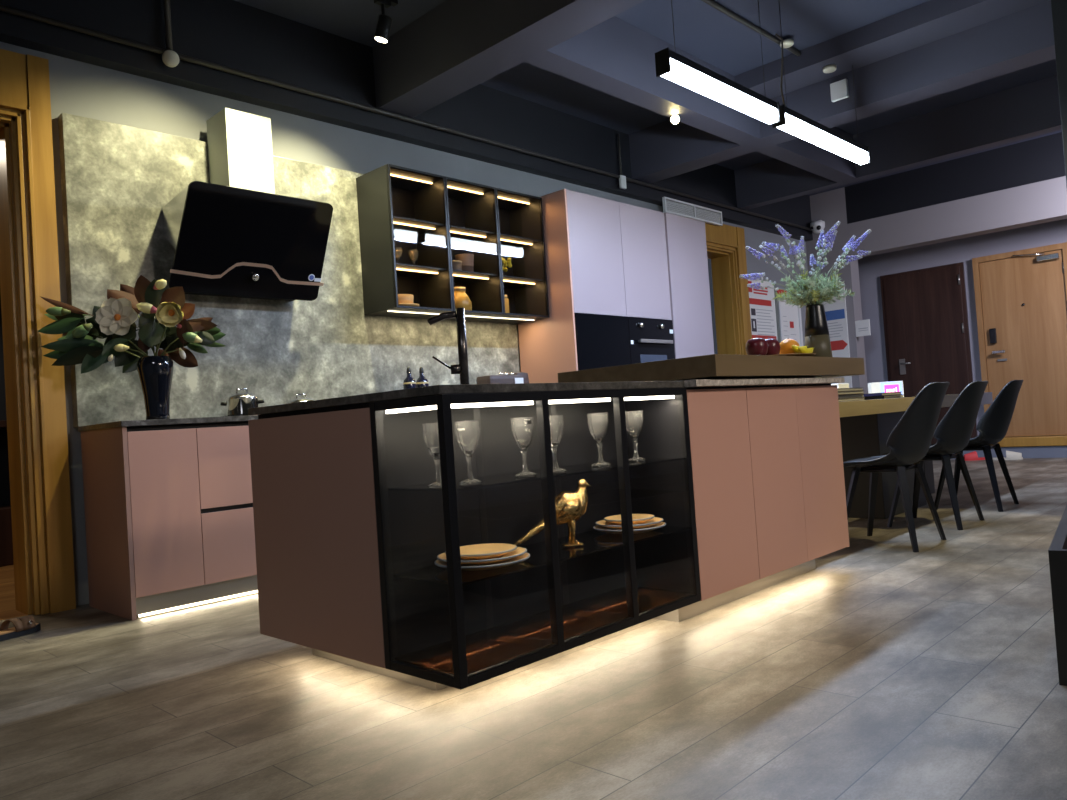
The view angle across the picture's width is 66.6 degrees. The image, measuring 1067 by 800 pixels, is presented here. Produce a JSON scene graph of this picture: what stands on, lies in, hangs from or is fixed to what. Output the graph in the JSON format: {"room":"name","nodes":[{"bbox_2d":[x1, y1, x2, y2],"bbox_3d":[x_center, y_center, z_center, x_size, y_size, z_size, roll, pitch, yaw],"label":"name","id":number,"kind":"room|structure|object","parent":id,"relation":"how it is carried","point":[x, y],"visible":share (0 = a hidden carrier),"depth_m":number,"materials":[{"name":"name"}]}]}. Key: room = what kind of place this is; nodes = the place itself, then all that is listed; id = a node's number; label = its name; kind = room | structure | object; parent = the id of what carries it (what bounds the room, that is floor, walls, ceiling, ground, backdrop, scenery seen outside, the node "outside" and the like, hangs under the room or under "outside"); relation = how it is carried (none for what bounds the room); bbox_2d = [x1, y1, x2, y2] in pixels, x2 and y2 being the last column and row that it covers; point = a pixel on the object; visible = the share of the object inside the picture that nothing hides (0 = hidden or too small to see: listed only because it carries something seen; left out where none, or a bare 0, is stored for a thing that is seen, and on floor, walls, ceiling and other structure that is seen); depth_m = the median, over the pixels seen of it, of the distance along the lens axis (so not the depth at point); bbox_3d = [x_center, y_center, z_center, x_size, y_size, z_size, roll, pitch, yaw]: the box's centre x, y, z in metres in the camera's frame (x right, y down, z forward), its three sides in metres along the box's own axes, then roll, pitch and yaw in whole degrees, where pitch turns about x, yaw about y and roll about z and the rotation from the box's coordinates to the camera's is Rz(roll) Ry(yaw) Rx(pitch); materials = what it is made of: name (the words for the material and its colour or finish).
{"room":"store","nodes":[
{"label":"store","id":0,"kind":"room"},
{"bbox_2d":[0,42,807,607],"bbox_3d":[-0.662,-0.738,6.298,0.180,3.500,14.150,-5,-2,44],"label":"wall","id":1,"kind":"structure","parent":0,"point":[78,88],"depth_m":4.90,"materials":[{"name":"paint"}]},
{"bbox_2d":[0,49,75,614],"bbox_3d":[-2.981,-0.328,3.857,0.310,2.855,1.250,-5,-2,44],"label":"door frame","id":2,"kind":"structure","parent":1,"relation":"in","point":[25,103],"depth_m":4.14,"materials":[{"name":"brown wood"}]},
{"bbox_2d":[58,113,519,426],"bbox_3d":[-1.313,-0.727,5.441,0.079,1.653,3.265,-5,-2,44],"label":"stone panel","id":3,"kind":"object","parent":1,"relation":"attached to","point":[117,180],"visible":0.53,"depth_m":4.82,"materials":[{"name":"stone"}]},
{"bbox_2d":[162,108,332,300],"bbox_3d":[-1.659,-1.147,4.762,0.425,1.061,0.950,-5,-2,44],"label":"range hood","id":4,"kind":"object","parent":3,"relation":"attached to","point":[231,235],"visible":0.98,"depth_m":4.70,"materials":[{"name":"black glass"}]},
{"bbox_2d":[356,164,549,323],"bbox_3d":[-0.543,-1.077,5.940,0.368,0.949,1.460,-5,-2,44],"label":"upper cabinet","id":5,"kind":"object","parent":3,"relation":"attached to","point":[440,217],"visible":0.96,"depth_m":5.84,"materials":[{"name":"black"}]},
{"bbox_2d":[398,294,419,306],"bbox_3d":[-0.897,-0.659,5.532,0.239,0.095,0.240,-5,-2,44],"label":"bowl stack","id":6,"kind":"object","parent":5,"relation":"on","point":[403,299],"visible":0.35,"depth_m":5.45,"materials":[{"name":"brown"}]},
{"bbox_2d":[398,294,413,302],"bbox_3d":[-0.905,-0.670,5.525,0.179,0.073,0.180,-5,-2,44],"label":"bowl","id":7,"kind":"object","parent":6,"relation":"on","point":[402,298],"depth_m":5.45,"materials":[{"name":"brown"}]},
{"bbox_2d":[454,287,471,309],"bbox_3d":[-0.538,-0.723,5.906,0.176,0.195,0.176,-5,-2,44],"label":"storage jar","id":8,"kind":"object","parent":5,"relation":"on","point":[462,300],"visible":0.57,"depth_m":5.85,"materials":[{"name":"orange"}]},
{"bbox_2d":[455,253,473,271],"bbox_3d":[-0.508,-0.991,6.034,0.143,0.165,0.144,-5,-2,44],"label":"clay vase","id":9,"kind":"object","parent":5,"relation":"on","point":[467,259],"visible":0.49,"depth_m":5.98,"materials":[{"name":"brown"}]},
{"bbox_2d":[393,216,539,249],"bbox_3d":[-0.559,-1.214,5.950,0.325,0.012,1.426,-5,-2,44],"label":"shelf","id":10,"kind":"object","parent":5,"relation":"attached to","point":[409,228],"depth_m":5.90,"materials":[{"name":"black"}]},
{"bbox_2d":[396,263,542,287],"bbox_3d":[-0.538,-0.902,5.941,0.325,0.012,1.426,-5,-2,44],"label":"shelf","id":11,"kind":"object","parent":5,"relation":"attached to","point":[405,272],"depth_m":5.89,"materials":[{"name":"black"}]},
{"bbox_2d":[0,4,811,230],"bbox_3d":[-0.882,-2.023,5.871,0.030,0.032,12.900,-5,-2,44],"label":"conduit","id":12,"kind":"object","parent":1,"relation":"attached to","point":[4,8],"visible":0.86,"depth_m":5.35,"materials":[{"name":"grey"}]},
{"bbox_2d":[162,50,178,66],"bbox_3d":[-2.063,-1.943,4.619,0.090,0.092,0.038,-3,-2,-35],"label":"disc","id":13,"kind":"object","parent":12,"relation":"attached to","point":[170,58],"visible":1,"depth_m":4.61,"materials":[{"name":"beige plastic"}]},
{"bbox_2d":[0,0,812,241],"bbox_3d":[-1.004,-2.190,5.884,0.100,0.580,13.157,-5,-2,44],"label":"ceiling beam","id":14,"kind":"structure","parent":1,"relation":"attached to","point":[228,33],"depth_m":5.41,"materials":[{"name":"black"}]},
{"bbox_2d":[372,0,644,117],"bbox_3d":[1.709,-2.514,3.155,7.620,0.440,0.300,-5,-2,44],"label":"ceiling beam","id":15,"kind":"structure","parent":1,"relation":"attached to","point":[457,46],"depth_m":5.09,"materials":[{"name":"paint"}]},
{"bbox_2d":[662,197,722,225],"bbox_3d":[1.684,-1.973,8.527,0.030,0.155,1.080,-5,-2,44],"label":"air vent","id":16,"kind":"object","parent":1,"relation":"attached to","point":[672,206],"visible":0.99,"depth_m":8.50,"materials":[{"name":"white plastic"}]},
{"bbox_2d":[705,223,751,354],"bbox_3d":[1.964,-0.518,8.950,0.310,2.860,1.276,-5,-2,44],"label":"door","id":17,"kind":"structure","parent":1,"relation":"in","point":[725,240],"depth_m":9.21,"materials":[{"name":"brown wood"}]},
{"bbox_2d":[748,279,780,342],"bbox_3d":[2.719,-0.876,9.619,0.035,1.110,0.750,-5,-2,44],"label":"poster","id":18,"kind":"object","parent":1,"relation":"attached to","point":[764,314],"visible":0.52,"depth_m":9.65,"materials":[{"name":"white paper"}]},
{"bbox_2d":[778,299,803,345],"bbox_3d":[3.206,-0.794,10.111,0.035,0.910,0.570,-5,-2,44],"label":"poster","id":19,"kind":"object","parent":1,"relation":"attached to","point":[790,321],"visible":0.49,"depth_m":10.13,"materials":[{"name":"white paper"}]},
{"bbox_2d":[810,220,824,232],"bbox_3d":[3.645,-2.228,10.413,0.180,0.189,0.201,-5,-2,44],"label":"security camera","id":20,"kind":"object","parent":1,"relation":"attached to","point":[817,226],"visible":0.99,"depth_m":10.35,"materials":[{"name":"white plastic"}]},
{"bbox_2d":[806,187,867,401],"bbox_3d":[3.924,-0.927,10.488,0.563,3.500,0.243,-5,-2,44],"label":"column","id":21,"kind":"structure","parent":1,"relation":"attached to","point":[829,207],"depth_m":10.32,"materials":[{"name":"grey paint"}]},
{"bbox_2d":[822,286,851,387],"bbox_3d":[3.844,-0.774,10.387,0.370,1.400,0.017,-5,-2,44],"label":"poster","id":22,"kind":"object","parent":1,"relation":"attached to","point":[836,313],"visible":0.34,"depth_m":10.33,"materials":[{"name":"white paper"}]},
{"bbox_2d":[830,79,848,101],"bbox_3d":[2.394,-2.422,6.356,0.130,0.140,0.039,-5,-2,44],"label":"junction box","id":23,"kind":"object","parent":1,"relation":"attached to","point":[839,90],"visible":1,"depth_m":6.34,"materials":[{"name":"white plastic"}]},
{"bbox_2d":[629,0,1055,183],"bbox_3d":[3.747,-2.591,5.253,7.620,0.440,0.270,-5,-2,44],"label":"ceiling beam","id":24,"kind":"structure","parent":1,"relation":"attached to","point":[1022,39],"depth_m":6.15,"materials":[{"name":"paint"}]},
{"bbox_2d":[855,319,870,336],"bbox_3d":[4.116,-0.899,10.150,0.176,0.200,0.022,-5,-2,44],"label":"paper notice","id":25,"kind":"object","parent":1,"relation":"attached to","point":[862,327],"visible":1,"depth_m":10.14,"materials":[{"name":"white paper"}]},
{"bbox_2d":[734,75,1061,209],"bbox_3d":[5.070,-2.641,6.616,7.620,0.440,0.150,-5,-2,44],"label":"ceiling beam","id":26,"kind":"structure","parent":1,"relation":"attached to","point":[1032,109],"depth_m":7.75,"materials":[{"name":"paint"}]},
{"bbox_2d":[0,458,1066,799],"bbox_3d":[0.965,0.918,4.780,11.400,0.100,14.150,-5,-2,44],"label":"floor","id":27,"kind":"structure","parent":0,"point":[883,669],"depth_m":2.33,"materials":[{"name":"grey wood"}]},
{"bbox_2d":[0,292,13,566],"bbox_3d":[-4.440,0.120,5.843,0.500,2.260,1.590,-5,-2,44],"label":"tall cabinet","id":28,"kind":"object","parent":27,"relation":"on","point":[6,543],"visible":0.02,"depth_m":6.38,"materials":[{"name":"brown wood"}]},
{"bbox_2d":[0,615,40,640],"bbox_3d":[-2.326,0.997,3.576,0.095,0.110,0.312,-4,-2,22],"label":"sandal","id":29,"kind":"object","parent":27,"relation":"on","point":[27,625],"visible":1,"depth_m":3.61,"materials":[{"name":"black"}]},
{"bbox_2d":[81,421,257,620],"bbox_3d":[-0.978,0.553,5.175,0.599,0.905,3.260,-5,-2,44],"label":"base cabinet","id":30,"kind":"object","parent":27,"relation":"on","point":[169,516],"visible":0.28,"depth_m":4.00,"materials":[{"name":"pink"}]},
{"bbox_2d":[78,415,257,431],"bbox_3d":[-1.006,0.088,5.177,0.620,0.027,3.270,-5,-2,44],"label":"countertop","id":31,"kind":"structure","parent":30,"relation":"on","point":[131,423],"depth_m":4.00,"materials":[{"name":"stone"}]},
{"bbox_2d":[137,356,173,419],"bbox_3d":[-1.867,-0.058,4.021,0.166,0.312,0.166,-5,-2,44],"label":"vase","id":32,"kind":"object","parent":31,"relation":"on","point":[155,373],"visible":0.94,"depth_m":3.97,"materials":[{"name":"black"}]},
{"bbox_2d":[38,275,225,373],"bbox_3d":[-2.009,-0.373,4.035,0.936,0.470,0.267,-4,-2,3],"label":"bouquet","id":33,"kind":"object","parent":32,"relation":"in","point":[114,321],"visible":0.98,"depth_m":4.02,"materials":[{"name":"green plant"}]},
{"bbox_2d":[403,367,415,388],"bbox_3d":[-0.818,-0.077,5.372,0.087,0.286,0.088,-5,-2,44],"label":"bottle","id":34,"kind":"object","parent":31,"relation":"on","point":[409,382],"visible":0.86,"depth_m":5.34,"materials":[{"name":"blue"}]},
{"bbox_2d":[476,372,528,383],"bbox_3d":[-0.222,-0.082,6.139,0.184,0.258,0.440,-5,-2,44],"label":"spice rack","id":35,"kind":"object","parent":31,"relation":"on","point":[512,377],"visible":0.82,"depth_m":6.05,"materials":[{"name":"grey"}]},
{"bbox_3d":[-1.481,0.089,4.697,0.430,0.008,0.770,-5,-2,44],"label":"cooktop","id":36,"kind":"object","parent":31,"relation":"in","visible":0},
{"bbox_2d":[221,388,263,415],"bbox_3d":[-1.632,0.012,4.556,0.184,0.156,0.182,-5,-2,44],"label":"cooking pot","id":37,"kind":"object","parent":36,"relation":"on","point":[238,403],"visible":0.9,"depth_m":4.49,"materials":[{"name":"silver metal"}]},
{"bbox_2d":[248,384,849,690],"bbox_3d":[0.244,0.431,3.355,1.083,0.889,2.414,-5,-2,44],"label":"kitchen island","id":38,"kind":"object","parent":27,"relation":"on","point":[767,460],"visible":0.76,"depth_m":2.90,"materials":[{"name":"pink"}]},
{"bbox_2d":[248,381,683,414],"bbox_3d":[-0.232,-0.008,2.915,1.070,0.024,1.142,-5,-2,44],"label":"island countertop","id":39,"kind":"structure","parent":38,"relation":"on","point":[518,387],"depth_m":2.44,"materials":[{"name":"stone"}]},
{"bbox_2d":[416,367,428,387],"bbox_3d":[-0.744,-0.080,5.447,0.087,0.286,0.088,-5,-2,44],"label":"bottle","id":40,"kind":"object","parent":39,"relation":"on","point":[421,381],"visible":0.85,"depth_m":5.42,"materials":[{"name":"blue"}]},
{"bbox_2d":[427,308,469,383],"bbox_3d":[-0.348,-0.187,3.313,0.158,0.368,0.048,-4,-2,5],"label":"tap","id":41,"kind":"object","parent":39,"relation":"on","point":[462,368],"visible":0.89,"depth_m":3.30,"materials":[{"name":"black"}]},
{"bbox_2d":[369,387,700,689],"bbox_3d":[0.063,0.364,2.639,0.333,0.768,1.138,-5,-2,44],"label":"glass display cabinet","id":42,"kind":"object","parent":38,"relation":"attached to","point":[452,626],"visible":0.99,"depth_m":2.61,"materials":[{"name":"glass"}]},
{"bbox_2d":[422,423,441,487],"bbox_3d":[-0.266,0.152,2.247,0.068,0.178,0.072,-5,-2,44],"label":"goblet","id":43,"kind":"object","parent":42,"relation":"on","point":[430,430],"visible":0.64,"depth_m":2.22,"materials":[{"name":"white"}]},
{"bbox_2d":[422,423,439,457],"bbox_3d":[-0.269,0.115,2.248,0.068,0.103,0.072,-5,-2,44],"label":"bowl","id":44,"kind":"object","parent":43,"relation":"on","point":[430,430],"depth_m":2.22,"materials":[{"name":"clear glass"}]},
{"bbox_2d":[454,420,481,484],"bbox_3d":[-0.182,0.147,2.281,0.068,0.178,0.072,-5,-2,44],"label":"goblet","id":45,"kind":"object","parent":42,"relation":"on","point":[467,433],"visible":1,"depth_m":2.26,"materials":[{"name":"white"}]},
{"bbox_2d":[454,420,479,455],"bbox_3d":[-0.184,0.110,2.282,0.068,0.103,0.072,-5,-2,44],"label":"bowl","id":46,"kind":"object","parent":45,"relation":"on","point":[467,433],"depth_m":2.26,"materials":[{"name":"clear glass"}]},
{"bbox_2d":[434,552,529,570],"bbox_3d":[-0.149,0.475,2.387,0.281,0.024,0.281,-5,-2,44],"label":"dinner plate","id":47,"kind":"object","parent":42,"relation":"on","point":[526,555],"visible":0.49,"depth_m":2.31,"materials":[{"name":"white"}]},
{"bbox_2d":[437,546,526,564],"bbox_3d":[-0.150,0.460,2.387,0.265,0.024,0.265,-5,-2,44],"label":"dinner plate","id":48,"kind":"object","parent":47,"relation":"on","point":[519,551],"visible":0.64,"depth_m":2.31,"materials":[{"name":"brown"}]},
{"bbox_2d":[445,543,516,559],"bbox_3d":[-0.153,0.449,2.385,0.211,0.024,0.211,-5,-2,44],"label":"dinner plate","id":49,"kind":"object","parent":48,"relation":"on","point":[485,550],"visible":0.85,"depth_m":2.42,"materials":[{"name":"brown"}]},
{"bbox_2d":[510,417,536,476],"bbox_3d":[-0.027,0.142,2.451,0.073,0.178,0.072,-5,-2,44],"label":"goblet","id":50,"kind":"object","parent":42,"relation":"on","point":[522,429],"visible":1,"depth_m":2.43,"materials":[{"name":"white"}]},
{"bbox_2d":[510,417,533,449],"bbox_3d":[-0.031,0.105,2.454,0.068,0.103,0.072,-5,-2,44],"label":"bowl","id":51,"kind":"object","parent":50,"relation":"on","point":[522,429],"depth_m":2.43,"materials":[{"name":"clear glass"}]},
{"bbox_2d":[393,458,682,490],"bbox_3d":[0.063,0.234,2.634,0.300,0.006,1.080,-5,-2,44],"label":"glass shelf","id":52,"kind":"object","parent":42,"relation":"attached to","point":[499,476],"depth_m":2.57,"materials":[{"name":"glass"}]},
{"bbox_2d":[514,479,589,546],"bbox_3d":[0.061,0.372,2.616,0.290,0.213,0.112,-3,-2,-32],"label":"figurine","id":53,"kind":"object","parent":42,"relation":"on","point":[570,506],"visible":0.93,"depth_m":2.62,"materials":[{"name":"gold metal"}]},
{"bbox_2d":[549,415,566,472],"bbox_3d":[0.065,0.138,2.533,0.068,0.178,0.072,-5,-2,44],"label":"goblet","id":54,"kind":"object","parent":42,"relation":"on","point":[556,422],"visible":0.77,"depth_m":2.51,"materials":[{"name":"white"}]},
{"bbox_2d":[549,415,563,446],"bbox_3d":[0.062,0.101,2.534,0.068,0.103,0.072,-5,-2,44],"label":"bowl","id":55,"kind":"object","parent":54,"relation":"on","point":[556,422],"depth_m":2.51,"materials":[{"name":"clear glass"}]},
{"bbox_2d":[587,412,610,466],"bbox_3d":[0.220,0.133,2.719,0.068,0.178,0.072,-5,-2,44],"label":"goblet","id":56,"kind":"object","parent":42,"relation":"on","point":[597,422],"visible":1,"depth_m":2.70,"materials":[{"name":"white"}]},
{"bbox_2d":[587,412,607,441],"bbox_3d":[0.218,0.095,2.720,0.068,0.103,0.072,-5,-2,44],"label":"bowl","id":57,"kind":"object","parent":56,"relation":"on","point":[597,422],"depth_m":2.70,"materials":[{"name":"clear glass"}]},
{"bbox_2d":[594,522,665,533],"bbox_3d":[0.343,0.457,2.894,0.257,0.024,0.257,-5,-2,44],"label":"dinner plate","id":58,"kind":"object","parent":42,"relation":"on","point":[662,524],"visible":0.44,"depth_m":2.82,"materials":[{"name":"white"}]},
{"bbox_2d":[596,517,662,529],"bbox_3d":[0.342,0.442,2.894,0.241,0.024,0.241,-5,-2,44],"label":"dinner plate","id":59,"kind":"object","parent":58,"relation":"on","point":[655,520],"visible":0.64,"depth_m":2.83,"materials":[{"name":"brown"}]},
{"bbox_2d":[604,513,654,524],"bbox_3d":[0.341,0.428,2.894,0.181,0.024,0.181,-5,-2,44],"label":"dinner plate","id":60,"kind":"object","parent":59,"relation":"on","point":[638,518],"visible":0.73,"depth_m":2.91,"materials":[{"name":"brown"}]},
{"bbox_2d":[625,410,645,461],"bbox_3d":[0.360,0.128,2.887,0.068,0.178,0.072,-5,-2,44],"label":"goblet","id":61,"kind":"object","parent":42,"relation":"on","point":[634,419],"visible":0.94,"depth_m":2.87,"materials":[{"name":"white"}]},
{"bbox_2d":[625,410,642,438],"bbox_3d":[0.357,0.091,2.888,0.068,0.103,0.072,-5,-2,44],"label":"bowl","id":62,"kind":"object","parent":61,"relation":"on","point":[634,419],"depth_m":2.86,"materials":[{"name":"clear glass"}]},
{"bbox_2d":[683,377,844,387],"bbox_3d":[0.625,-0.041,3.761,1.120,0.024,1.263,-5,-2,44],"label":"island countertop","id":63,"kind":"structure","parent":38,"relation":"on","point":[766,381],"depth_m":3.25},
{"bbox_2d":[558,354,864,382],"bbox_3d":[0.855,-0.115,3.728,0.785,0.091,1.345,-5,-2,44],"label":"countertop","id":64,"kind":"structure","parent":63,"relation":"on","point":[713,366],"depth_m":3.25,"materials":[{"name":"brown wood"}]},
{"bbox_2d":[772,353,815,355],"bbox_3d":[1.081,-0.185,3.712,0.400,0.016,0.400,-5,-2,44],"label":"fruit plate","id":65,"kind":"object","parent":64,"relation":"on","point":[793,354],"visible":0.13,"depth_m":3.54,"materials":[{"name":"brown wood"}]},
{"bbox_2d":[745,336,767,354],"bbox_3d":[0.968,-0.230,3.521,0.096,0.096,0.097,-5,-2,44],"label":"apple","id":66,"kind":"object","parent":65,"relation":"on","point":[754,346],"visible":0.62,"depth_m":3.48,"materials":[{"name":"red food"}]},
{"bbox_2d":[765,338,780,354],"bbox_3d":[1.044,-0.233,3.600,0.096,0.096,0.097,-5,-2,44],"label":"apple","id":67,"kind":"object","parent":65,"relation":"on","point":[774,347],"visible":0.47,"depth_m":3.56,"materials":[{"name":"red food"}]},
{"bbox_2d":[779,338,798,353],"bbox_3d":[1.183,-0.240,3.764,0.098,0.095,0.098,-5,-2,44],"label":"fruit","id":68,"kind":"object","parent":65,"relation":"on","point":[786,345],"visible":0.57,"depth_m":3.73,"materials":[{"name":"orange food"}]},
{"bbox_2d":[805,304,832,356],"bbox_3d":[1.353,-0.322,3.882,0.127,0.262,0.127,-5,-2,44],"label":"vase","id":69,"kind":"object","parent":64,"relation":"on","point":[817,336],"visible":0.83,"depth_m":3.84,"materials":[{"name":"brown"}]},
{"bbox_2d":[739,221,870,307],"bbox_3d":[1.303,-0.636,3.880,0.628,0.419,0.349,-4,-2,17],"label":"bouquet","id":70,"kind":"object","parent":69,"relation":"in","point":[805,291],"visible":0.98,"depth_m":3.87,"materials":[{"name":"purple plant"}]},
{"bbox_2d":[518,189,671,382],"bbox_3d":[0.562,-0.333,6.838,0.598,2.560,1.308,-5,-2,44],"label":"tall cabinet","id":71,"kind":"object","parent":27,"relation":"on","point":[604,256],"visible":0.44,"depth_m":6.44,"materials":[{"name":"beige paint"}]},
{"bbox_2d":[574,313,630,370],"bbox_3d":[0.554,-0.369,6.413,0.031,0.606,0.646,-5,-2,44],"label":"panel","id":72,"kind":"object","parent":71,"relation":"in","point":[602,341],"visible":0.56,"depth_m":6.38,"materials":[{"name":"black"}]},
{"bbox_2d":[628,317,674,363],"bbox_3d":[1.020,-0.388,6.860,0.076,0.606,0.636,-5,-2,44],"label":"wall oven","id":73,"kind":"object","parent":71,"relation":"in","point":[650,340],"visible":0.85,"depth_m":6.84,"materials":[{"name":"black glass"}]},
{"bbox_2d":[664,213,713,358],"bbox_3d":[1.256,-0.360,7.526,0.580,2.560,0.638,-5,-2,44],"label":"pantry cabinet","id":74,"kind":"object","parent":27,"relation":"on","point":[689,289],"visible":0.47,"depth_m":7.32,"materials":[{"name":"grey paint"}]},
{"bbox_2d":[843,382,949,552],"bbox_3d":[1.985,0.356,4.465,0.581,0.870,0.460,-5,-2,44],"label":"dining chair","id":75,"kind":"object","parent":27,"relation":"on","point":[909,442],"visible":0.95,"depth_m":4.29,"materials":[{"name":"black"}]},
{"bbox_2d":[839,392,992,518],"bbox_3d":[2.281,0.406,5.748,0.800,0.800,3.800,-5,-2,44],"label":"dining table","id":76,"kind":"object","parent":27,"relation":"on","point":[866,426],"visible":0.46,"depth_m":5.51,"materials":[{"name":"brown wood"}]},
{"bbox_2d":[868,381,903,399],"bbox_3d":[2.609,-0.072,6.011,0.235,0.124,0.069,-4,-2,0],"label":"glowing sign","id":77,"kind":"object","parent":76,"relation":"on","point":[892,386],"visible":0.77,"depth_m":5.98,"materials":[{"name":"white plastic"}]},
{"bbox_2d":[880,381,987,529],"bbox_3d":[2.524,0.336,5.056,0.581,0.870,0.460,-5,-2,44],"label":"dining chair","id":78,"kind":"object","parent":27,"relation":"on","point":[953,433],"visible":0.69,"depth_m":4.87,"materials":[{"name":"black"}]},
{"bbox_2d":[964,451,984,460],"bbox_3d":[5.287,0.663,9.699,0.300,0.107,0.108,-4,-2,5],"label":"slipper","id":79,"kind":"object","parent":27,"relation":"on","point":[971,456],"visible":0.83,"depth_m":9.66,"materials":[{"name":"red"}]},
{"bbox_2d":[930,380,1022,511],"bbox_3d":[3.117,0.314,5.681,0.581,0.870,0.460,-5,-2,43],"label":"dining chair","id":80,"kind":"object","parent":27,"relation":"on","point":[993,426],"visible":0.74,"depth_m":5.50,"materials":[{"name":"black"}]},
{"bbox_2d":[993,451,1022,459],"bbox_3d":[5.505,0.642,9.465,0.332,0.107,0.135,-5,-2,44],"label":"slipper","id":81,"kind":"object","parent":27,"relation":"on","point":[1010,455],"visible":0.88,"depth_m":9.39,"materials":[{"name":"beige"}]},
{"bbox_2d":[1048,505,1066,685],"bbox_3d":[2.006,0.558,2.561,0.550,0.362,1.300,-5,-2,36],"label":"table","id":82,"kind":"object","parent":27,"relation":"on","point":[1057,551],"visible":1,"depth_m":2.19,"materials":[{"name":"black"}]},
{"bbox_2d":[1051,0,1066,185],"bbox_3d":[3.837,-1.083,4.349,1.630,3.490,0.060,-5,-2,44],"label":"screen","id":83,"kind":"object","parent":27,"relation":"on","point":[1059,7],"visible":1,"depth_m":4.90,"materials":[{"name":"black"}]},
{"bbox_2d":[234,0,1061,195],"bbox_3d":[1.978,-2.788,3.658,7.900,0.100,14.150,-5,-2,44],"label":"ceiling","id":84,"kind":"structure","parent":0,"point":[702,31],"depth_m":5.89,"materials":[{"name":"paint"}]},
{"bbox_2d":[164,0,172,49],"bbox_3d":[-0.961,-2.320,3.539,3.197,0.427,0.036,-5,-2,44],"label":"conduit","id":85,"kind":"object","parent":84,"relation":"attached to","point":[167,11],"visible":0.9,"depth_m":4.63,"materials":[{"name":"grey"}]},
{"bbox_2d":[391,0,397,6],"bbox_3d":[-1.612,-2.450,4.250,0.040,0.070,2.180,-5,-2,44],"label":"track","id":86,"kind":"object","parent":84,"relation":"attached to","point":[394,3],"visible":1,"depth_m":5.01,"materials":[{"name":"black"}]},
{"bbox_2d":[374,0,391,42],"bbox_3d":[-0.918,-2.318,4.954,0.113,0.266,0.102,-5,-2,44],"label":"track spotlight","id":87,"kind":"object","parent":86,"relation":"hanging from","point":[384,23],"visible":1,"depth_m":4.92,"materials":[{"name":"black"}]},
{"bbox_2d":[524,16,759,144],"bbox_3d":[0.914,-2.384,5.982,0.190,0.440,2.640,-5,-2,44],"label":"ceiling beam","id":88,"kind":"structure","parent":84,"relation":"attached to","point":[615,57],"depth_m":5.68,"materials":[{"name":"paint"}]},
{"bbox_2d":[655,0,780,125],"bbox_3d":[1.089,-2.202,4.787,0.088,0.892,1.228,-5,-2,44],"label":"pendant lamp","id":89,"kind":"object","parent":84,"relation":"hanging from","point":[670,65],"visible":1,"depth_m":4.66,"materials":[{"name":"black"}]},
{"bbox_2d":[662,58,778,123],"bbox_3d":[1.116,-1.799,4.776,0.084,0.080,1.196,-5,-2,44],"label":"diffuser","id":90,"kind":"object","parent":89,"relation":"attached to","point":[677,70],"depth_m":4.69,"materials":[{"name":"white"}]},
{"bbox_2d":[701,0,800,55],"bbox_3d":[1.683,-2.639,5.868,0.034,0.036,1.700,-5,-2,45],"label":"conduit","id":91,"kind":"object","parent":84,"relation":"attached to","point":[712,3],"visible":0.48,"depth_m":5.66,"materials":[{"name":"grey"}]},
{"bbox_2d":[757,127,855,182],"bbox_3d":[2.610,-2.449,7.728,0.190,0.440,1.690,-5,-2,44],"label":"ceiling beam","id":92,"kind":"structure","parent":84,"relation":"attached to","point":[800,153],"depth_m":7.70,"materials":[{"name":"paint"}]},
{"bbox_2d":[772,4,869,165],"bbox_3d":[1.964,-2.231,5.840,0.300,0.892,1.378,-5,-2,44],"label":"pendant lamp","id":93,"kind":"object","parent":84,"relation":"hanging from","point":[792,122],"visible":0.86,"depth_m":5.63,"materials":[{"name":"black"}]},
{"bbox_2d":[777,113,868,164],"bbox_3d":[2.067,-1.835,5.755,0.084,0.080,1.346,-5,-2,44],"label":"diffuser","id":94,"kind":"object","parent":93,"relation":"attached to","point":[792,123],"depth_m":5.67,"materials":[{"name":"white"}]},
{"bbox_2d":[735,0,1049,98],"bbox_3d":[4.003,-2.777,4.558,6.260,0.140,0.360,-5,-2,44],"label":"ceiling beam","id":95,"kind":"structure","parent":84,"relation":"attached to","point":[930,21],"depth_m":5.89,"materials":[{"name":"paint"}]},
{"bbox_2d":[844,132,1065,223],"bbox_3d":[6.583,-2.693,7.841,7.157,0.470,0.243,-5,-2,44],"label":"ceiling beam","id":96,"kind":"structure","parent":84,"relation":"attached to","point":[1042,158],"depth_m":9.32,"materials":[{"name":"black"}]},
{"bbox_2d":[847,176,1066,256],"bbox_3d":[6.612,-2.254,7.829,7.157,0.410,0.243,-5,-2,44],"label":"ceiling beam","id":97,"kind":"structure","parent":0,"point":[1045,201],"depth_m":9.30,"materials":[{"name":"grey paint"}]},
{"bbox_2d":[858,219,1066,436],"bbox_3d":[7.018,-1.184,8.549,7.720,3.500,0.200,-5,-2,44],"label":"wall","id":98,"kind":"structure","parent":0,"point":[871,268],"depth_m":10.21,"materials":[{"name":"grey"}]},
{"bbox_2d":[880,262,977,443],"bbox_3d":[5.000,-0.461,10.322,1.010,2.420,0.104,-5,-2,44],"label":"door","id":99,"kind":"structure","parent":98,"relation":"in","point":[925,313],"depth_m":10.31,"materials":[{"name":"brown wood"}]},
{"bbox_2d":[953,446,1066,458],"bbox_3d":[7.229,0.481,8.162,7.100,0.130,0.150,-5,-2,44],"label":"step","id":100,"kind":"structure","parent":98,"relation":"attached to","point":[1027,451],"depth_m":9.43,"materials":[{"name":"grey"}]},
{"bbox_2d":[972,242,1066,436],"bbox_3d":[5.793,-0.615,9.543,1.000,2.300,0.109,-5,-2,44],"label":"door","id":101,"kind":"structure","parent":98,"relation":"in","point":[1021,295],"depth_m":9.54,"materials":[{"name":"brown wood"}]},
{"bbox_2d":[998,435,1066,446],"bbox_3d":[7.607,0.320,7.775,6.000,0.108,0.170,-5,-2,44],"label":"sill","id":102,"kind":"structure","parent":98,"relation":"attached to","point":[1061,440],"depth_m":9.42,"materials":[{"name":"brown wood"}]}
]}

